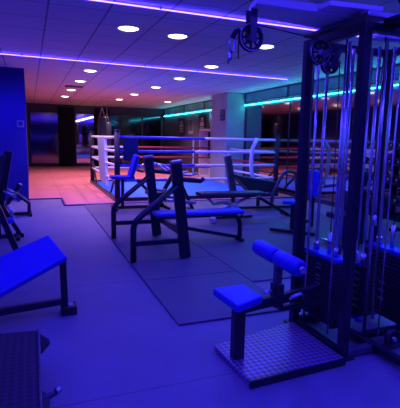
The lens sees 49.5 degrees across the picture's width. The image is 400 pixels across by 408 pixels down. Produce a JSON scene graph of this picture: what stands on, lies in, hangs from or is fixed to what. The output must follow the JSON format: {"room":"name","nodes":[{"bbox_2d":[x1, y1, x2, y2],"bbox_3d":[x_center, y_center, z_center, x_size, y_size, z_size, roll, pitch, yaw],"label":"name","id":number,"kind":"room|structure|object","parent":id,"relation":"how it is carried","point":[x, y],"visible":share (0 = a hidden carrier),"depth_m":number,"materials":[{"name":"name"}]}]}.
{"room":"exercise studio","nodes":[
{"label":"exercise studio","id":0,"kind":"room"},
{"bbox_2d":[0,67,28,200],"bbox_3d":[-7.173,-2.331,14.567,2.550,2.950,11.300,-2,9,-21],"label":"wall","id":1,"kind":"structure","parent":0,"point":[13,107],"depth_m":9.70,"materials":[{"name":"blue paint"}]},
{"bbox_2d":[17,120,23,126],"bbox_3d":[-4.029,-1.797,9.734,0.150,0.150,0.031,-2,9,-21],"label":"wall switch","id":2,"kind":"object","parent":1,"relation":"attached to","point":[19,123],"visible":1,"depth_m":9.72,"materials":[{"name":"white plastic"}]},
{"bbox_2d":[26,103,162,165],"bbox_3d":[-5.023,-3.338,21.504,6.550,2.950,0.200,-2,9,-21],"label":"wall","id":3,"kind":"structure","parent":0,"point":[30,106],"depth_m":21.03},
{"bbox_2d":[29,111,59,163],"bbox_3d":[-7.335,-3.118,20.502,1.300,2.480,0.030,-2,9,-21],"label":"window","id":4,"kind":"structure","parent":3,"relation":"in","point":[44,129],"depth_m":20.49,"materials":[{"name":"black"}]},
{"bbox_2d":[58,107,75,165],"bbox_3d":[-6.341,-3.193,20.698,0.760,2.750,0.130,-2,9,-21],"label":"curtain","id":5,"kind":"object","parent":3,"relation":"hanging from","point":[66,116],"visible":1,"depth_m":20.68,"materials":[{"name":"black fabric"}]},
{"bbox_2d":[75,113,94,163],"bbox_3d":[-5.519,-3.187,21.208,1.100,2.480,0.030,-2,9,-21],"label":"window","id":6,"kind":"structure","parent":3,"relation":"in","point":[82,128],"depth_m":21.15,"materials":[{"name":"black"}]},
{"bbox_2d":[94,109,110,165],"bbox_3d":[-4.781,-3.252,21.304,0.750,2.750,0.130,-2,9,-21],"label":"curtain","id":7,"kind":"object","parent":3,"relation":"hanging from","point":[97,112],"visible":0.39,"depth_m":21.18,"materials":[{"name":"black fabric"}]},
{"bbox_2d":[110,114,120,163],"bbox_3d":[-4.494,-3.226,21.606,1.100,2.480,0.030,-2,9,-21],"label":"window","id":8,"kind":"structure","parent":3,"relation":"in","point":[115,119],"depth_m":21.62,"materials":[{"name":"black"}]},
{"bbox_2d":[121,114,141,163],"bbox_3d":[-3.470,-3.265,22.004,1.100,2.480,0.030,-2,9,-21],"label":"window","id":9,"kind":"structure","parent":3,"relation":"in","point":[131,125],"depth_m":21.93,"materials":[{"name":"black"}]},
{"bbox_2d":[142,115,160,163],"bbox_3d":[-2.492,-3.303,22.384,1.000,2.480,0.030,-2,9,-21],"label":"window","id":10,"kind":"structure","parent":3,"relation":"in","point":[151,125],"depth_m":22.34,"materials":[{"name":"black glass"}]},
{"bbox_2d":[0,166,399,407],"bbox_3d":[-1.629,0.070,9.585,9.100,0.122,25.200,-2,9,-21],"label":"floor","id":11,"kind":"structure","parent":0,"point":[122,348],"depth_m":3.30,"materials":[{"name":"grey rubber"}]},
{"bbox_2d":[0,205,18,250],"bbox_3d":[-2.342,0.322,4.670,0.841,0.868,0.300,-2,9,-21],"label":"support frame","id":12,"kind":"object","parent":11,"relation":"on","point":[3,220],"visible":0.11,"depth_m":4.73,"materials":[{"name":"black metal"}]},
{"bbox_2d":[0,151,23,240],"bbox_3d":[-2.962,-0.125,6.202,0.780,1.268,0.500,-2,9,-21],"label":"machine","id":13,"kind":"object","parent":11,"relation":"on","point":[5,160],"visible":0.96,"depth_m":6.20,"materials":[{"name":"black metal"}]},
{"bbox_2d":[5,183,31,216],"bbox_3d":[-3.438,-0.089,8.085,0.555,0.612,0.400,-2,9,-21],"label":"bench","id":14,"kind":"object","parent":11,"relation":"on","point":[29,212],"visible":0.77,"depth_m":8.04,"materials":[{"name":"black metal"}]},
{"bbox_2d":[0,328,61,407],"bbox_3d":[-1.310,1.028,2.103,1.210,0.284,1.320,-2,9,-21],"label":"machine","id":15,"kind":"object","parent":11,"relation":"on","point":[20,361],"visible":1,"depth_m":2.27,"materials":[{"name":"metal"}]},
{"bbox_2d":[0,235,76,315],"bbox_3d":[-1.668,0.652,3.409,1.362,0.621,0.550,-4,10,-31],"label":"bench","id":16,"kind":"object","parent":11,"relation":"on","point":[18,267],"visible":1,"depth_m":3.55,"materials":[{"name":"blue leather"}]},
{"bbox_2d":[84,203,149,225],"bbox_3d":[-1.597,0.177,8.560,1.070,0.018,2.340,-2,9,-21],"label":"rubber mat","id":17,"kind":"object","parent":11,"relation":"on","point":[101,213],"visible":0.71,"depth_m":8.47,"materials":[{"name":"grey rubber"}]},
{"bbox_2d":[101,223,211,263],"bbox_3d":[-0.749,0.521,6.412,1.070,0.018,2.310,-2,9,-21],"label":"rubber mat","id":18,"kind":"object","parent":11,"relation":"on","point":[149,253],"visible":0.69,"depth_m":5.97,"materials":[{"name":"grey rubber"}]},
{"bbox_2d":[111,155,244,262],"bbox_3d":[-0.213,-0.035,5.997,1.801,1.225,1.375,-2,9,-21],"label":"press","id":19,"kind":"object","parent":18,"relation":"on","point":[157,216],"visible":1,"depth_m":5.84,"materials":[{"name":"black metal"}]},
{"bbox_2d":[29,197,294,205],"bbox_3d":[-0.731,-0.144,10.775,6.550,0.026,1.160,-2,9,-21],"label":"trim","id":20,"kind":"structure","parent":11,"relation":"on","point":[62,200],"depth_m":10.13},
{"bbox_2d":[131,256,234,280],"bbox_3d":[-0.208,0.740,5.041,1.070,0.018,0.650,-2,9,-21],"label":"rubber mat","id":21,"kind":"object","parent":11,"relation":"on","point":[152,270],"visible":0.94,"depth_m":5.00,"materials":[{"name":"grey rubber"}]},
{"bbox_2d":[89,130,279,200],"bbox_3d":[-0.712,-1.258,12.633,4.334,1.628,4.411,-2,9,-21],"label":"ring","id":22,"kind":"object","parent":11,"relation":"on","point":[111,188],"visible":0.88,"depth_m":11.22,"materials":[{"name":"blue fabric"}]},
{"bbox_2d":[97,136,108,185],"bbox_3d":[-2.657,-1.205,11.855,0.080,1.278,1.392,-2,9,-21],"label":"cushion","id":23,"kind":"object","parent":22,"relation":"on","point":[102,140],"depth_m":11.54,"materials":[{"name":"white fabric"}]},
{"bbox_2d":[123,137,137,160],"bbox_3d":[-1.600,-1.269,9.986,0.340,0.550,0.130,-2,9,-21],"label":"cushion","id":24,"kind":"object","parent":22,"relation":"on","point":[130,144],"depth_m":9.92,"materials":[{"name":"blue fabric"}]},
{"bbox_2d":[198,129,210,177],"bbox_3d":[0.362,-1.867,16.164,0.410,1.818,1.190,-2,9,-21],"label":"tall cabinet","id":25,"kind":"object","parent":11,"relation":"on","point":[202,172],"visible":0.41,"depth_m":16.61,"materials":[{"name":"white"}]},
{"bbox_2d":[133,200,289,233],"bbox_3d":[0.056,0.199,8.646,2.050,0.018,3.390,-2,9,-21],"label":"rubber mat","id":26,"kind":"object","parent":11,"relation":"on","point":[257,222],"visible":0.44,"depth_m":7.78,"materials":[{"name":"grey rubber"}]},
{"bbox_2d":[109,154,172,210],"bbox_3d":[-1.234,-0.465,9.003,1.252,1.109,0.700,-2,9,-21],"label":"machine","id":27,"kind":"object","parent":26,"relation":"on","point":[133,168],"visible":0.79,"depth_m":8.86,"materials":[{"name":"blue leather"}]},
{"bbox_2d":[145,162,196,213],"bbox_3d":[-0.557,-0.307,8.448,1.100,0.980,0.800,-2,9,-21],"label":"press","id":28,"kind":"object","parent":26,"relation":"on","point":[159,193],"visible":0.31,"depth_m":8.37,"materials":[{"name":"black metal"}]},
{"bbox_2d":[195,190,289,222],"bbox_3d":[0.874,0.016,8.146,1.925,0.519,0.574,-2,9,-21],"label":"bench","id":29,"kind":"object","parent":26,"relation":"on","point":[253,193],"visible":0.71,"depth_m":7.98,"materials":[{"name":"black leather"}]},
{"bbox_2d":[223,154,296,208],"bbox_3d":[1.391,-0.505,9.490,1.920,1.150,0.700,-2,9,-21],"label":"press","id":30,"kind":"object","parent":26,"relation":"on","point":[247,183],"visible":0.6,"depth_m":9.24,"materials":[{"name":"metal"}]},
{"bbox_2d":[144,271,288,325],"bbox_3d":[0.121,0.873,4.209,1.070,0.018,1.140,-2,9,-21],"label":"rubber mat","id":31,"kind":"object","parent":11,"relation":"on","point":[188,300],"visible":0.76,"depth_m":4.12,"materials":[{"name":"grey rubber"}]},
{"bbox_2d":[189,228,361,281],"bbox_3d":[1.093,0.618,6.019,2.050,0.018,2.300,-2,9,-21],"label":"rubber mat","id":32,"kind":"object","parent":11,"relation":"on","point":[240,256],"visible":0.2,"depth_m":5.97,"materials":[{"name":"grey rubber"}]},
{"bbox_2d":[270,169,319,235],"bbox_3d":[1.652,-0.068,7.191,0.730,0.985,0.824,6,10,27],"label":"exercise machine","id":33,"kind":"object","parent":32,"relation":"on","point":[291,202],"visible":0.66,"depth_m":7.14,"materials":[{"name":"blue leather"}]},
{"bbox_2d":[318,168,391,248],"bbox_3d":[2.170,0.042,6.102,0.842,1.095,0.600,-2,9,-21],"label":"press","id":34,"kind":"object","parent":32,"relation":"on","point":[386,197],"visible":0.26,"depth_m":6.06,"materials":[{"name":"black metal"}]},
{"bbox_2d":[213,0,399,389],"bbox_3d":[0.966,-0.150,2.928,1.689,2.461,1.230,-2,9,-21],"label":"cable machine","id":35,"kind":"object","parent":11,"relation":"on","point":[334,289],"visible":1,"depth_m":3.09,"materials":[{"name":"black metal"}]},
{"bbox_2d":[217,198,399,250],"bbox_3d":[2.087,0.307,8.209,1.390,0.018,5.700,-2,9,-21],"label":"rubber mat","id":36,"kind":"object","parent":11,"relation":"on","point":[271,213],"visible":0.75,"depth_m":8.27,"materials":[{"name":"grey rubber"}]},
{"bbox_2d":[365,147,399,231],"bbox_3d":[3.294,-0.399,7.921,0.600,1.550,1.310,-2,9,-21],"label":"dumbbell rack","id":37,"kind":"object","parent":11,"relation":"on","point":[395,165],"visible":0.12,"depth_m":7.46,"materials":[{"name":"black metal"}]},
{"bbox_2d":[365,162,398,166],"bbox_3d":[3.273,-0.724,7.861,0.200,0.030,1.200,-2,9,-21],"label":"shelf","id":38,"kind":"object","parent":37,"relation":"attached to","point":[395,165],"depth_m":7.54,"materials":[{"name":"black metal"}]},
{"bbox_2d":[366,147,399,149],"bbox_3d":[3.279,-1.001,7.819,0.200,0.030,1.200,-2,9,-21],"label":"shelf","id":39,"kind":"object","parent":37,"relation":"attached to","point":[366,147],"depth_m":7.50,"materials":[{"name":"black metal"}]},
{"bbox_2d":[386,176,397,182],"bbox_3d":[3.377,-0.438,7.621,0.198,0.118,0.118,-2,9,-21],"label":"dumbbell","id":40,"kind":"object","parent":37,"relation":"on","point":[387,177],"visible":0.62,"depth_m":7.59,"materials":[{"name":"black"}]},
{"bbox_2d":[387,159,397,163],"bbox_3d":[3.383,-0.744,7.575,0.198,0.098,0.098,-2,9,-21],"label":"dumbbell","id":41,"kind":"object","parent":37,"relation":"on","point":[389,161],"visible":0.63,"depth_m":7.56,"materials":[{"name":"black metal"}]},
{"bbox_2d":[389,142,399,147],"bbox_3d":[3.389,-1.021,7.533,0.198,0.098,0.098,-2,9,-21],"label":"dumbbell","id":42,"kind":"object","parent":37,"relation":"on","point":[390,143],"visible":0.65,"depth_m":7.51,"materials":[{"name":"black metal"}]},
{"bbox_2d":[393,197,399,203],"bbox_3d":[3.442,-0.062,7.490,0.198,0.118,0.118,-2,9,-21],"label":"dumbbell","id":43,"kind":"object","parent":37,"relation":"on","point":[394,198],"visible":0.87,"depth_m":7.44,"materials":[{"name":"black"}]},
{"bbox_2d":[0,0,399,108],"bbox_3d":[-1.510,-2.952,9.258,9.300,0.100,25.400,-2,9,-21],"label":"ceiling","id":44,"kind":"structure","parent":0,"point":[82,30],"depth_m":7.34,"materials":[{"name":"white paint"}]},
{"bbox_2d":[65,85,82,87],"bbox_3d":[-3.753,-3.493,12.905,0.500,0.015,0.400,-2,9,-21],"label":"ceiling vent","id":45,"kind":"object","parent":44,"relation":"in","point":[65,85],"visible":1,"depth_m":12.82,"materials":[{"name":"grey plastic"}]},
{"bbox_2d":[83,69,96,71],"bbox_3d":[-2.454,-2.970,9.697,0.320,0.034,0.320,-2,9,-21],"label":"recessed light","id":46,"kind":"object","parent":44,"relation":"in","point":[86,70],"visible":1,"depth_m":9.62,"materials":[{"name":"white plastic"}]},
{"bbox_2d":[98,108,106,135],"bbox_3d":[-3.724,-3.037,16.522,0.336,2.000,0.336,-2,9,-21],"label":"bag","id":47,"kind":"object","parent":44,"relation":"hanging from","point":[102,120],"visible":0.68,"depth_m":16.40,"materials":[{"name":"grey leather"}]},
{"bbox_2d":[106,114,111,148],"bbox_3d":[-3.807,-3.202,17.767,0.336,2.050,0.336,-2,9,-21],"label":"bag","id":48,"kind":"object","parent":44,"relation":"hanging from","point":[108,121],"visible":0.48,"depth_m":17.70,"materials":[{"name":"grey leather"}]},
{"bbox_2d":[116,25,139,31],"bbox_3d":[-0.964,-2.355,5.841,0.320,0.034,0.320,-2,9,-21],"label":"recessed light","id":49,"kind":"object","parent":44,"relation":"in","point":[130,28],"visible":1,"depth_m":5.78,"materials":[{"name":"white plastic"}]},
{"bbox_2d":[119,26,137,30],"bbox_3d":[-0.964,-2.354,5.841,0.272,0.032,0.272,-2,9,-21],"label":"diffuser","id":50,"kind":"object","parent":49,"relation":"attached to","point":[123,28],"depth_m":5.78,"materials":[{"name":"white plastic"}]},
{"bbox_2d":[0,53,287,79],"bbox_3d":[-1.645,-2.784,8.601,8.197,0.037,0.025,-3,9,-24],"label":"led strip","id":51,"kind":"object","parent":44,"relation":"attached to","point":[0,53],"visible":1,"depth_m":8.75,"materials":[{"name":"white plastic"}]},
{"bbox_2d":[166,33,188,38],"bbox_3d":[-0.322,-2.400,6.228,0.320,0.034,0.320,-2,9,-21],"label":"recessed light","id":52,"kind":"object","parent":44,"relation":"in","point":[171,35],"visible":1,"depth_m":6.16,"materials":[{"name":"white plastic"}]},
{"bbox_2d":[169,34,186,38],"bbox_3d":[-0.322,-2.399,6.228,0.272,0.032,0.272,-2,9,-21],"label":"diffuser","id":53,"kind":"object","parent":52,"relation":"attached to","point":[175,36],"depth_m":6.16,"materials":[{"name":"white plastic"}]},
{"bbox_2d":[204,65,218,67],"bbox_3d":[0.232,-2.779,8.799,0.320,0.034,0.320,-2,9,-21],"label":"recessed light","id":54,"kind":"object","parent":44,"relation":"in","point":[206,66],"visible":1,"depth_m":8.72,"materials":[{"name":"white plastic"}]},
{"bbox_2d":[92,0,358,36],"bbox_3d":[1.252,-2.259,5.535,6.125,0.037,0.024,-2,9,-22],"label":"led strip","id":55,"kind":"object","parent":44,"relation":"attached to","point":[160,7],"visible":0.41,"depth_m":4.99,"materials":[{"name":"white plastic"}]},
{"bbox_2d":[260,44,274,48],"bbox_3d":[1.020,-2.460,6.803,0.320,0.034,0.320,-2,9,-21],"label":"recessed light","id":56,"kind":"object","parent":44,"relation":"in","point":[264,46],"visible":0.7,"depth_m":6.72,"materials":[{"name":"white plastic"}]},
{"bbox_2d":[210,92,244,183],"bbox_3d":[0.898,-2.161,14.547,0.640,2.950,1.250,-2,9,-21],"label":"wall column","id":57,"kind":"structure","parent":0,"point":[233,104],"depth_m":14.04,"materials":[{"name":"white paint"}]},
{"bbox_2d":[220,110,224,120],"bbox_3d":[0.723,-2.866,14.001,0.028,0.340,0.320,-2,9,-21],"label":"wall sign","id":58,"kind":"object","parent":57,"relation":"attached to","point":[222,112],"visible":1,"depth_m":13.96,"materials":[{"name":"black"}]},
{"bbox_2d":[163,81,399,221],"bbox_3d":[2.733,-1.592,11.041,0.200,2.950,25.200,-2,9,-21],"label":"wall","id":59,"kind":"structure","parent":0,"point":[170,123],"depth_m":18.60,"materials":[{"name":"grey paint"}]},
{"bbox_2d":[164,105,183,114],"bbox_3d":[-1.242,-4.460,20.644,0.050,0.300,3.000,-2,9,-21],"label":"window","id":60,"kind":"structure","parent":59,"relation":"in","point":[178,109],"depth_m":20.55,"materials":[{"name":"glass"}]},
{"bbox_2d":[178,118,184,134],"bbox_3d":[-0.839,-3.510,19.705,0.022,0.750,0.800,-2,9,-21],"label":"poster","id":61,"kind":"object","parent":59,"relation":"attached to","point":[181,120],"visible":1,"depth_m":19.62,"materials":[{"name":"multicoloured paper"}]},
{"bbox_2d":[188,117,193,133],"bbox_3d":[-0.385,-3.346,18.552,0.022,0.700,0.600,-2,9,-21],"label":"poster","id":62,"kind":"object","parent":59,"relation":"attached to","point":[191,119],"visible":1,"depth_m":18.48,"materials":[{"name":"grey paper"}]},
{"bbox_2d":[184,101,203,111],"bbox_3d":[-0.262,-4.063,18.160,0.050,0.300,2.400,-2,9,-21],"label":"window","id":63,"kind":"structure","parent":59,"relation":"in","point":[199,105],"depth_m":18.07,"materials":[{"name":"glass"}]},
{"bbox_2d":[199,113,205,128],"bbox_3d":[0.087,-3.135,17.359,0.022,0.950,0.700,-2,9,-21],"label":"poster","id":64,"kind":"object","parent":59,"relation":"attached to","point":[202,117],"visible":0.61,"depth_m":17.27,"materials":[{"name":"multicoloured paper"}]},
{"bbox_2d":[204,100,211,108],"bbox_3d":[0.565,-3.729,16.067,0.050,0.300,2.150,-2,9,-21],"label":"window","id":65,"kind":"structure","parent":59,"relation":"in","point":[207,104],"depth_m":16.70,"materials":[{"name":"glass"}]},
{"bbox_2d":[244,85,287,102],"bbox_3d":[1.899,-3.188,12.685,0.050,0.300,2.500,-2,9,-21],"label":"window","id":66,"kind":"structure","parent":59,"relation":"in","point":[278,92],"depth_m":12.54,"materials":[{"name":"glass"}]},
{"bbox_2d":[244,102,289,192],"bbox_3d":[1.919,-1.692,12.823,0.020,2.420,2.500,-2,9,-21],"label":"window","id":67,"kind":"structure","parent":59,"relation":"in","point":[264,121],"depth_m":12.60,"materials":[{"name":"black"}]},
{"bbox_2d":[287,75,345,96],"bbox_3d":[2.789,-2.828,10.431,0.050,0.300,2.400,-2,9,-21],"label":"window","id":68,"kind":"structure","parent":59,"relation":"in","point":[293,89],"depth_m":10.19,"materials":[{"name":"glass"}]},
{"bbox_2d":[286,95,348,203],"bbox_3d":[2.791,-1.339,10.615,0.020,2.420,2.300,-2,9,-21],"label":"window","id":69,"kind":"structure","parent":59,"relation":"in","point":[331,115],"depth_m":10.31,"materials":[{"name":"black glass"}]},
{"bbox_2d":[244,84,397,105],"bbox_3d":[3.561,-2.301,8.483,0.030,0.037,11.724,-2,9,-21],"label":"led strip","id":70,"kind":"object","parent":59,"relation":"attached to","point":[396,84],"visible":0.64,"depth_m":11.33,"materials":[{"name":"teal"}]},
{"bbox_2d":[346,89,399,217],"bbox_3d":[3.608,-1.008,8.545,0.020,2.420,2.200,-2,9,-21],"label":"window","id":71,"kind":"structure","parent":59,"relation":"in","point":[395,91],"depth_m":8.40,"materials":[{"name":"black glass"}]},
{"bbox_2d":[349,64,399,86],"bbox_3d":[3.661,-2.476,8.223,0.050,0.300,2.400,-2,9,-21],"label":"window","id":72,"kind":"structure","parent":59,"relation":"in","point":[397,67],"depth_m":8.56,"materials":[{"name":"glass"}]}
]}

